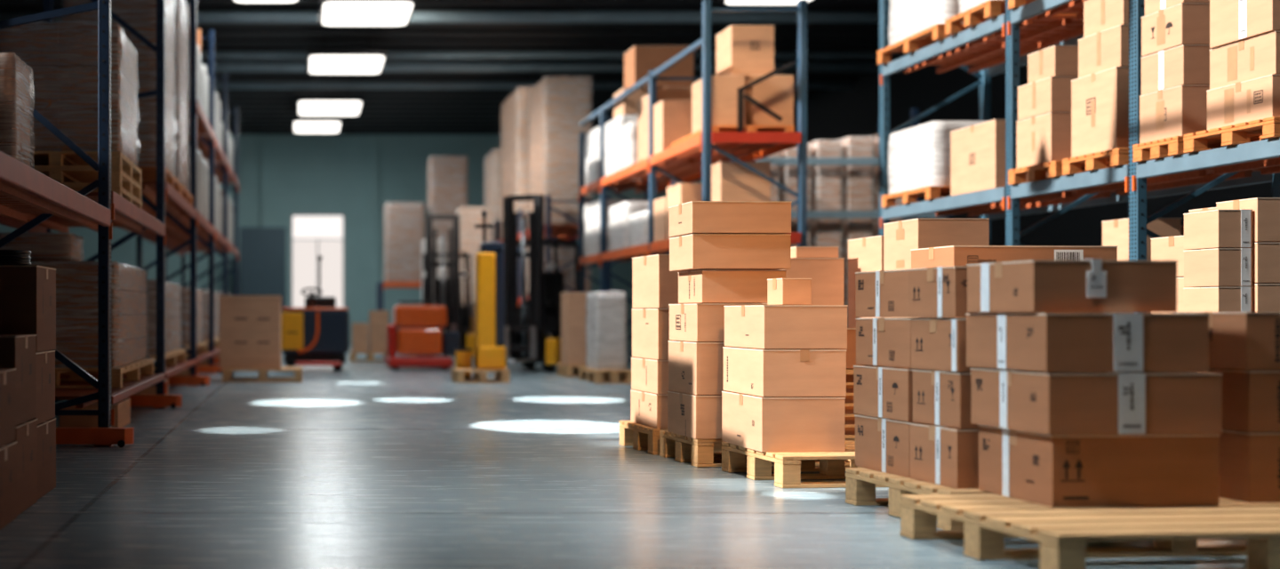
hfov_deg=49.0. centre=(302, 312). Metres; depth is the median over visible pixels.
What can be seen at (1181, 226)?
carton
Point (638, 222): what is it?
load
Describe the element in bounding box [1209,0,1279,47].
carton
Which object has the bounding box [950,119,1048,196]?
carton
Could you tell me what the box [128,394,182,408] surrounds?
guard
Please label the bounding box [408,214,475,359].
forklift
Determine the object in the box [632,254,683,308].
carton
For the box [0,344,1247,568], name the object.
floor
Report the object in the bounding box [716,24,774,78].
carton
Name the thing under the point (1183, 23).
carton
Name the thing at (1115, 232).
carton
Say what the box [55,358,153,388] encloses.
pallet
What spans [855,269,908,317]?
carton
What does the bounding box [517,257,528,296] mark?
load
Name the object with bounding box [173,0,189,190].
load
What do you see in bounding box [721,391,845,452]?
carton
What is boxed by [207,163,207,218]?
roll
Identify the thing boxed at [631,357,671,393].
carton
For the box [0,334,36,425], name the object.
carton
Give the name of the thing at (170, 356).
pallet
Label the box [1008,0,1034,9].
pallet
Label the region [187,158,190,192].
roll
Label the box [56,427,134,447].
guard
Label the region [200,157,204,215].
roll
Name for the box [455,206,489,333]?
load
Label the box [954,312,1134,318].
carton
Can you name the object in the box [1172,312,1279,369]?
carton
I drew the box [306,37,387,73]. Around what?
ceiling light
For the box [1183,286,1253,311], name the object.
carton
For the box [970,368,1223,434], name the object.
carton
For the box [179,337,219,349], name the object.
pallet
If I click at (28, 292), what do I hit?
carton
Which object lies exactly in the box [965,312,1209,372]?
carton
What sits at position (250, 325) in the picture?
carton
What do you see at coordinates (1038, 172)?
pallet
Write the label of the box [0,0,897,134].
ceiling
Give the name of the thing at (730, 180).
carton
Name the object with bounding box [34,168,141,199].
pallet
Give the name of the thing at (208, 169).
roll
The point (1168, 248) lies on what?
carton
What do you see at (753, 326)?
carton
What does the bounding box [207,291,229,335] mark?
load
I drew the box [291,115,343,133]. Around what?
ceiling light
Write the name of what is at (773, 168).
load
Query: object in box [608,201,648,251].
load
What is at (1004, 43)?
rack
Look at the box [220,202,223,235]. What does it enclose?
roll
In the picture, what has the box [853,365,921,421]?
carton
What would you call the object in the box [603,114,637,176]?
load
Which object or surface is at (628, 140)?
load
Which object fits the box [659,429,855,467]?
pallet
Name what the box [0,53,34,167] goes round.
load
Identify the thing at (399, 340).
vehicle
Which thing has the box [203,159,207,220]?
roll
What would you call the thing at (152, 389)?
carton
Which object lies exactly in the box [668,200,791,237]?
carton
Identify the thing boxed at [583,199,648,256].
load
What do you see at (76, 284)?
load
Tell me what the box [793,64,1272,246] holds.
wall
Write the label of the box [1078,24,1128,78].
carton
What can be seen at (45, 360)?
carton
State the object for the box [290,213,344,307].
door
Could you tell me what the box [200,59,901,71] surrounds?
beam
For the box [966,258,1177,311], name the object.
carton
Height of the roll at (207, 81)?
0.970 m
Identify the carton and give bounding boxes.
[0,249,55,351]
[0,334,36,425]
[0,368,15,447]
[0,440,16,529]
[15,418,37,515]
[33,350,55,423]
[37,417,55,499]
[59,397,130,427]
[134,378,168,394]
[172,368,190,375]
[196,360,208,365]
[219,295,281,368]
[352,322,368,352]
[368,310,388,352]
[560,292,586,365]
[613,87,657,119]
[624,45,693,88]
[630,389,667,428]
[631,308,669,359]
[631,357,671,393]
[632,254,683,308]
[637,88,691,161]
[653,99,691,154]
[653,196,666,242]
[662,87,691,88]
[666,183,702,239]
[667,391,721,439]
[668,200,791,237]
[668,303,767,341]
[668,340,726,394]
[669,233,791,271]
[678,269,786,303]
[691,74,744,133]
[711,161,770,200]
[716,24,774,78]
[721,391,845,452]
[722,346,846,396]
[723,304,847,349]
[744,74,793,125]
[767,278,811,304]
[777,257,844,304]
[790,246,838,257]
[840,328,863,368]
[848,235,883,327]
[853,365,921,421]
[854,414,918,478]
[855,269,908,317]
[855,317,911,367]
[883,218,989,270]
[890,317,954,318]
[907,265,1057,317]
[909,423,978,488]
[910,245,1117,268]
[910,318,981,372]
[912,369,978,428]
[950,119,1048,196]
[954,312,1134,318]
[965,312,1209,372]
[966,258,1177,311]
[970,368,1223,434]
[977,424,1220,507]
[1016,112,1071,167]
[1017,76,1078,119]
[1027,45,1078,83]
[1071,66,1128,157]
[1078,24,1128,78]
[1083,0,1128,37]
[1101,217,1181,260]
[1139,84,1209,143]
[1140,44,1214,95]
[1141,2,1209,55]
[1144,0,1209,15]
[1150,235,1189,277]
[1151,277,1190,313]
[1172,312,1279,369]
[1180,224,1183,235]
[1183,208,1253,249]
[1183,248,1253,287]
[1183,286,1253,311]
[1188,207,1216,212]
[1201,368,1279,431]
[1206,74,1279,130]
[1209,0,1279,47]
[1209,31,1279,89]
[1216,197,1279,242]
[1216,428,1279,502]
[1230,283,1279,311]
[1250,242,1279,283]
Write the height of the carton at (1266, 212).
0.251 m
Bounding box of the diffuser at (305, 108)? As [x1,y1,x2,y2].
[298,101,361,115]
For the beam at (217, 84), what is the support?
attached to the ceiling
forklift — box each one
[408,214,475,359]
[503,193,578,371]
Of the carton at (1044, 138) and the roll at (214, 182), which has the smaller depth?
the carton at (1044, 138)
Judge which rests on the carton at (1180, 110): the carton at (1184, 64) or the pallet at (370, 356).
the carton at (1184, 64)
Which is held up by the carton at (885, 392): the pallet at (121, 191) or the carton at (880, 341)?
the carton at (880, 341)
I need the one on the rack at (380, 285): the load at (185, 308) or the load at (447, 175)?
the load at (447, 175)
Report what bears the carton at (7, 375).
on the carton at (8, 452)
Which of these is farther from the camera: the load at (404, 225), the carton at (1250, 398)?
the load at (404, 225)
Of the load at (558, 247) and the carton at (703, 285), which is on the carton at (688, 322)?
the carton at (703, 285)
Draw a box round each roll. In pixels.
[187,5,199,103]
[187,37,197,98]
[187,46,190,99]
[187,145,197,210]
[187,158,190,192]
[196,29,207,117]
[197,150,201,214]
[199,53,201,106]
[200,65,204,110]
[200,75,208,135]
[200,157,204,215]
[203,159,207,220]
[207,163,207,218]
[208,168,208,221]
[214,89,215,135]
[214,176,216,229]
[214,182,215,227]
[215,92,218,141]
[216,125,223,162]
[216,187,218,231]
[218,100,220,144]
[218,184,220,232]
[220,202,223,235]
[221,191,228,240]
[227,128,228,160]
[228,131,230,164]
[228,198,230,242]
[230,138,232,169]
[230,200,232,245]
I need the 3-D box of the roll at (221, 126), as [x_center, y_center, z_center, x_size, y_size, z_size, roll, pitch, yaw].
[-1.539,-3.026,23.880,0.256,0.730,0.260,0,0,32]
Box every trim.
[261,134,271,227]
[368,134,379,322]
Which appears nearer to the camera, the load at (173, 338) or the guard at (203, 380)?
the load at (173, 338)
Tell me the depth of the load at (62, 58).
10.28 m
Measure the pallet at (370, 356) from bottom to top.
0.164 m
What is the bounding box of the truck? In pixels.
[281,255,349,370]
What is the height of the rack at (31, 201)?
5.099 m
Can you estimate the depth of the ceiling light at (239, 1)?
19.61 m
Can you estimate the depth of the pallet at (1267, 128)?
8.59 m
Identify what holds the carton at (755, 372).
on the carton at (764, 424)
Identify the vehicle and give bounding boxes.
[384,300,461,369]
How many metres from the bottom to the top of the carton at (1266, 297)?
0.236 m
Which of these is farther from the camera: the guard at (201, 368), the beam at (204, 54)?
the beam at (204, 54)
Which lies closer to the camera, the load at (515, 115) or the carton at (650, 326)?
the carton at (650, 326)
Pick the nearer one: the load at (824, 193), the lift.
the lift
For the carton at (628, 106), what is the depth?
18.15 m
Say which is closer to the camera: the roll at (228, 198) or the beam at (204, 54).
the roll at (228, 198)
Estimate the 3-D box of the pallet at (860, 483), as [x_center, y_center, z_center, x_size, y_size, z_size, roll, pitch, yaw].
[3.138,0.816,5.948,1.050,0.164,0.850,0,0,-6]
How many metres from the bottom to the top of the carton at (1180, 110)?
0.351 m
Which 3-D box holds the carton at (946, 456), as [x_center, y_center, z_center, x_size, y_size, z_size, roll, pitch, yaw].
[2.942,0.610,5.766,0.466,0.247,0.357,0,0,-6]
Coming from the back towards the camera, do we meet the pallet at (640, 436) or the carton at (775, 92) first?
the carton at (775, 92)
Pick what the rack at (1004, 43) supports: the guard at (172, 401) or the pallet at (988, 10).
the pallet at (988, 10)
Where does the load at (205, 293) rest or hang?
on the pallet at (216, 340)
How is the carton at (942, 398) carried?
on the carton at (946, 456)
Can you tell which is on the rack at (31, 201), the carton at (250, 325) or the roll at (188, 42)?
the roll at (188, 42)
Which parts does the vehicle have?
push handle, tank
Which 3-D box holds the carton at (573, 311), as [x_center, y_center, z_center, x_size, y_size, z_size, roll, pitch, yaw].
[3.950,0.219,19.030,0.424,1.028,0.502,0,0,0]
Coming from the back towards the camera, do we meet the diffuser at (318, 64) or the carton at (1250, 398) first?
the diffuser at (318, 64)
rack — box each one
[0,0,239,446]
[376,281,421,310]
[495,195,611,306]
[578,0,807,361]
[753,108,943,220]
[879,0,1279,312]
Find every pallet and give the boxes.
[30,151,141,184]
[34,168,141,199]
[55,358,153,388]
[66,185,141,208]
[137,166,180,193]
[139,348,185,370]
[176,342,207,357]
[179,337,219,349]
[180,184,192,206]
[222,366,302,382]
[349,351,387,361]
[451,368,510,383]
[557,363,586,376]
[579,367,631,383]
[619,420,721,455]
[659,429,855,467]
[671,125,794,146]
[721,440,887,487]
[845,467,991,529]
[877,24,972,63]
[881,185,951,207]
[900,493,1279,568]
[944,0,1079,35]
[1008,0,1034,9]
[1008,160,1115,184]
[1062,147,1128,175]
[1132,136,1250,161]
[1183,116,1279,152]
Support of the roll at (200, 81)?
on the rack at (31, 201)
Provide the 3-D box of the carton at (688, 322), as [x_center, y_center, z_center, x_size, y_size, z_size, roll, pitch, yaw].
[2.584,0.056,8.025,0.604,0.224,0.502,0,0,-3]
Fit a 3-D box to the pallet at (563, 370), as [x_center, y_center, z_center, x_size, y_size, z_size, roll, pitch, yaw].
[3.980,0.816,19.030,0.560,0.164,0.620,0,0,0]
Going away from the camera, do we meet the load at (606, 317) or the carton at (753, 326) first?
the carton at (753, 326)
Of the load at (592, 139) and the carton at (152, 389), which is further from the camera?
the load at (592, 139)
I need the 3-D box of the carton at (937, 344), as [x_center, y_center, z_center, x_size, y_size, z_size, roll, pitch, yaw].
[2.946,0.135,5.766,0.466,0.224,0.357,0,0,-6]
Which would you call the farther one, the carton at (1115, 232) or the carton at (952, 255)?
the carton at (1115, 232)
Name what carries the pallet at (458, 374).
on the floor
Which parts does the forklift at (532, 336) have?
mast rail, rail, rail, mast rail, seat, backrest, guard post, guard post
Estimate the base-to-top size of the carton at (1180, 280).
0.248 m
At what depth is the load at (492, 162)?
28.90 m
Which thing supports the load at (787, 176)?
on the floor
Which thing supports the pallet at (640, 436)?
on the floor
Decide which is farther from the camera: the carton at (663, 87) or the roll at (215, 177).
the roll at (215, 177)
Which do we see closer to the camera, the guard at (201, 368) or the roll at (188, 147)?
the roll at (188, 147)
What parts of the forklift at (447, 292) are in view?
guard post, mast rail, rail, backrest, rail, mast rail, guard post, guard post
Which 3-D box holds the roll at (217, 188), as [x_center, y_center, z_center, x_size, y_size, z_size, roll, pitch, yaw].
[-1.510,-1.691,22.030,0.280,0.840,0.276,0,0,28]
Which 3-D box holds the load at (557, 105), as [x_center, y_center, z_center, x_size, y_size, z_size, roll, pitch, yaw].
[4.585,-2.817,23.825,0.842,2.570,1.742,0,0,0]
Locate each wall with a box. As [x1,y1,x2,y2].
[0,134,702,344]
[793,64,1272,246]
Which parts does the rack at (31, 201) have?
foot plate, foot plate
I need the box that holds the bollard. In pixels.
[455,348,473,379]
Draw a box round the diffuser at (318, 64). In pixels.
[309,55,384,73]
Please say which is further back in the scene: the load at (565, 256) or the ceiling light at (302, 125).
the ceiling light at (302, 125)
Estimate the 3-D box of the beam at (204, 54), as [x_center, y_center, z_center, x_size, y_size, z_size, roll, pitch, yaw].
[1.250,-4.960,25.655,21.500,0.140,0.140,0,0,0]
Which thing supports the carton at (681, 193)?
on the rack at (691, 160)
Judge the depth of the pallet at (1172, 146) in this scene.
9.29 m
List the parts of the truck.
panel, trim, step plate, backrest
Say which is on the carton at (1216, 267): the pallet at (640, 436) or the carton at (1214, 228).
the carton at (1214, 228)
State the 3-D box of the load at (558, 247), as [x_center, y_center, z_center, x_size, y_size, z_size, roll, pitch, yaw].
[4.600,-0.796,24.675,0.792,0.969,0.942,0,0,0]
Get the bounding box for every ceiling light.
[232,0,300,2]
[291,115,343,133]
[296,88,364,115]
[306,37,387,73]
[319,0,416,25]
[718,0,809,4]
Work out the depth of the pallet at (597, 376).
17.07 m
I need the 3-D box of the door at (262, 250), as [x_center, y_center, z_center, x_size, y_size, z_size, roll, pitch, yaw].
[-1.071,-0.718,36.475,1.265,3.236,0.150,0,0,0]
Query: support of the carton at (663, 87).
on the rack at (691, 160)
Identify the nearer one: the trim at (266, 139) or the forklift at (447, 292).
the forklift at (447, 292)
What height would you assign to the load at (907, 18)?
0.769 m
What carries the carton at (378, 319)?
on the pallet at (370, 356)
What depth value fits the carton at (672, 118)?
15.98 m
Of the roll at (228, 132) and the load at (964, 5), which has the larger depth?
the roll at (228, 132)
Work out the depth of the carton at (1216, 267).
7.60 m
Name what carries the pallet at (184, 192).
on the rack at (31, 201)
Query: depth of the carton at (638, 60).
18.12 m
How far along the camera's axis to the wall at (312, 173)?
38.00 m
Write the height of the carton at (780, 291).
0.148 m
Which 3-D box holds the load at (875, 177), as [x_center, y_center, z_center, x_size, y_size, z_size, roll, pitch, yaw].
[7.880,-0.764,18.130,0.352,3.320,0.692,0,0,0]
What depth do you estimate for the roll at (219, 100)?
22.35 m
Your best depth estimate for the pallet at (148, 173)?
13.53 m
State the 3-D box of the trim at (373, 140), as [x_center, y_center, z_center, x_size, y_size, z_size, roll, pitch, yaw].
[2.027,-2.095,37.930,0.320,5.990,0.140,0,0,0]
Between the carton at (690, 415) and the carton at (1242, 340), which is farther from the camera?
the carton at (690, 415)
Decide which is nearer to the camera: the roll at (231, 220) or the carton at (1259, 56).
the carton at (1259, 56)
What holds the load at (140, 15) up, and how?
on the pallet at (148, 173)
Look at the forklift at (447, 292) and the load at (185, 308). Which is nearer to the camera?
the load at (185, 308)
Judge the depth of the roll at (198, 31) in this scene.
19.40 m
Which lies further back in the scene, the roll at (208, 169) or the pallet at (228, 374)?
the roll at (208, 169)
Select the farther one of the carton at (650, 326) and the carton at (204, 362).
the carton at (204, 362)
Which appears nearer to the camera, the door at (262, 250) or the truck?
the truck
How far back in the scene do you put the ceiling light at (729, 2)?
19.67 m
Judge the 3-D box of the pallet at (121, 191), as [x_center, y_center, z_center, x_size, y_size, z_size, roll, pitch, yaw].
[-1.890,-0.908,10.875,1.000,0.129,1.350,0,0,0]
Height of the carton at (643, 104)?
0.848 m
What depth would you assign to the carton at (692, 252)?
7.78 m
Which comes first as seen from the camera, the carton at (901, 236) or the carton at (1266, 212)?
the carton at (1266, 212)
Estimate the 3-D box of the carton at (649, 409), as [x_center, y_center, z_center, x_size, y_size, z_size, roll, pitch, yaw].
[2.510,0.625,8.754,0.554,0.217,0.562,0,0,-3]
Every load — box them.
[0,22,140,165]
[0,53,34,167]
[0,232,84,262]
[31,261,149,367]
[61,0,176,175]
[62,279,182,354]
[168,288,204,344]
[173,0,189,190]
[196,289,219,339]
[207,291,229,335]
[383,202,425,281]
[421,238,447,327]
[426,155,468,278]
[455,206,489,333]
[483,149,501,241]
[499,87,534,239]
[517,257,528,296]
[526,246,574,295]
[527,75,592,230]
[544,248,591,292]
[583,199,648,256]
[584,126,599,185]
[585,290,627,369]
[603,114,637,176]
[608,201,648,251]
[620,121,637,168]
[628,210,648,247]
[767,152,779,200]
[774,144,811,247]
[807,139,842,257]
[837,136,874,327]
[870,134,903,236]
[888,0,964,45]
[888,120,987,193]
[958,0,988,13]
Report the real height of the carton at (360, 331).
0.548 m
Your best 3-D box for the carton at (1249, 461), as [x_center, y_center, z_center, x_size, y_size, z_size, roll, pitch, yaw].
[3.834,0.599,5.369,0.364,0.270,0.402,0,0,-3]
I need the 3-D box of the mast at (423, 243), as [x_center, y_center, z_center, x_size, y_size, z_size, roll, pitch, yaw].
[2.910,-0.453,29.450,0.492,2.370,0.792,0,0,0]
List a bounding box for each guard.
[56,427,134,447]
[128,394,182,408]
[167,376,209,386]
[196,365,222,374]
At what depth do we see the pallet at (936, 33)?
13.05 m
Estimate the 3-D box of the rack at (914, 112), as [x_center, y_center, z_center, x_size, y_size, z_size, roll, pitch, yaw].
[7.150,-0.900,18.145,2.700,3.599,1.130,0,0,0]
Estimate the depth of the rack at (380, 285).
31.20 m
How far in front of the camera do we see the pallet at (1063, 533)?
4.85 m
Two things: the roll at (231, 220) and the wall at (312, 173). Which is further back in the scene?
the wall at (312, 173)
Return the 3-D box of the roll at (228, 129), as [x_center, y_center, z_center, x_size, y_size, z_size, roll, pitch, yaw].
[-1.522,-3.081,24.990,0.276,0.840,0.280,0,0,37]
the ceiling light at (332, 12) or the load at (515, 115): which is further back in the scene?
the load at (515, 115)
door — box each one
[240,227,286,311]
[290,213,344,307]
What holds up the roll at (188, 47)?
on the rack at (31, 201)
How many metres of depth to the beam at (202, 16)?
22.25 m
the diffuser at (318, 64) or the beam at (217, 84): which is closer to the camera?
the diffuser at (318, 64)
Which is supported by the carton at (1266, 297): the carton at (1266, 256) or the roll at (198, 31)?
the carton at (1266, 256)
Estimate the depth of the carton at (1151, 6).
9.34 m
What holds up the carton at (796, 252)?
on the carton at (826, 274)
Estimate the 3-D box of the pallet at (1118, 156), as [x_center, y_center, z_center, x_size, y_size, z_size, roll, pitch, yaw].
[6.460,-1.144,10.100,1.000,0.124,0.720,0,0,0]
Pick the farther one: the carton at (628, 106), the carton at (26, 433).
the carton at (628, 106)
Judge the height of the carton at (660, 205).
0.518 m
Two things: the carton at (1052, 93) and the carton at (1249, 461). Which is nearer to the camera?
the carton at (1249, 461)
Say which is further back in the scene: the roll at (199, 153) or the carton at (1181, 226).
the roll at (199, 153)
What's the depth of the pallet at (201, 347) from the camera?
17.95 m
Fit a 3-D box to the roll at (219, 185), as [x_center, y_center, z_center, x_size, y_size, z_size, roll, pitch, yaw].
[-1.544,-1.756,22.770,0.295,0.970,0.300,0,0,14]
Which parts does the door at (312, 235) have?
transom glass, glass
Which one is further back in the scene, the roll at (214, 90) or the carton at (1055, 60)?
the roll at (214, 90)
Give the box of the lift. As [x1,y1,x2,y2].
[474,210,505,369]
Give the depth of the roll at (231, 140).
26.41 m
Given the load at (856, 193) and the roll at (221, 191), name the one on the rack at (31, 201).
the roll at (221, 191)
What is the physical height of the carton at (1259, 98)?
0.271 m
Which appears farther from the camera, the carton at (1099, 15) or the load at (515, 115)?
the load at (515, 115)
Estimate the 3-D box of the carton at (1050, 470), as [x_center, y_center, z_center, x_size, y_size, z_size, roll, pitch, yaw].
[3.144,0.597,5.297,0.660,0.273,0.502,0,0,-3]
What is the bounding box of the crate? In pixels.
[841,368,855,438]
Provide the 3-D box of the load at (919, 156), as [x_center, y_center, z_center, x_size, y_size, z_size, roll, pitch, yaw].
[6.485,-1.529,13.210,0.942,0.640,0.972,0,0,0]
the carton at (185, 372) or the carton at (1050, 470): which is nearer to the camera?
the carton at (1050, 470)
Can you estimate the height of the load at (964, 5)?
0.769 m
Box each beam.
[0,10,879,23]
[200,51,910,58]
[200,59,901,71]
[214,81,854,88]
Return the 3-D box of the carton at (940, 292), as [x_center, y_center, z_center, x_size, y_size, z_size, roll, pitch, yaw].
[2.934,-0.088,5.766,0.466,0.216,0.357,0,0,-6]
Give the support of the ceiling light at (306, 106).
attached to the ceiling
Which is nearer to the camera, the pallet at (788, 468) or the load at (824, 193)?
the pallet at (788, 468)
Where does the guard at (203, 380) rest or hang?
on the floor
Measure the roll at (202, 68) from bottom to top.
0.840 m
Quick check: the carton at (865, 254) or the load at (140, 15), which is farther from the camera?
the load at (140, 15)
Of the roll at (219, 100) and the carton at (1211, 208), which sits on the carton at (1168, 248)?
the carton at (1211, 208)
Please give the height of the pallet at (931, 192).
0.124 m
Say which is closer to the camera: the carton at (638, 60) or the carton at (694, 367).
the carton at (694, 367)
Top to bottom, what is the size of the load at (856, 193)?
3.269 m
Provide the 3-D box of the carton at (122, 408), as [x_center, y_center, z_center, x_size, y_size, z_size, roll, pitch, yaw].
[-1.635,0.797,10.575,0.454,0.203,0.752,0,0,0]
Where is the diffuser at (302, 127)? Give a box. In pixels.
[294,121,340,133]
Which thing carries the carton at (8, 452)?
on the floor
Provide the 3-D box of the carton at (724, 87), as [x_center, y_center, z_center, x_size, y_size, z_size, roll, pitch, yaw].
[4.632,-2.317,14.860,0.402,0.564,0.622,0,0,0]
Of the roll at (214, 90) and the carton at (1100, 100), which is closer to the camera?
the carton at (1100, 100)
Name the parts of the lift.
cross handle, rail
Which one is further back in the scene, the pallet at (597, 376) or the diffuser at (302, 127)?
the diffuser at (302, 127)
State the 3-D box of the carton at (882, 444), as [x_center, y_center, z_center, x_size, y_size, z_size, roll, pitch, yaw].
[2.904,0.610,6.188,0.466,0.247,0.472,0,0,-6]
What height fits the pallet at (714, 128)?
0.099 m
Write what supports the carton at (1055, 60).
on the carton at (1052, 93)
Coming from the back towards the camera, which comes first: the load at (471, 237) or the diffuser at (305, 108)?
the diffuser at (305, 108)
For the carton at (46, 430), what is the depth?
6.63 m
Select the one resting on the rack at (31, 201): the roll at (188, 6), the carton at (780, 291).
the roll at (188, 6)
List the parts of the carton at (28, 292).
strap coil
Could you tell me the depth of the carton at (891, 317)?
8.50 m
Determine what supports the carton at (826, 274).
on the carton
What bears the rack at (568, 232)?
on the floor
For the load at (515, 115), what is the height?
2.870 m
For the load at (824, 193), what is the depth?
17.81 m
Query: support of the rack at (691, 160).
on the floor
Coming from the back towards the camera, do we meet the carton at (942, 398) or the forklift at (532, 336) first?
the forklift at (532, 336)
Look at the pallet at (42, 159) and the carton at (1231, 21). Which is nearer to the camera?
the carton at (1231, 21)
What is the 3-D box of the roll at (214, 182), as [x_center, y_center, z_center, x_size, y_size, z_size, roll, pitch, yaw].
[-1.507,-1.691,20.920,0.280,0.840,0.276,0,0,45]

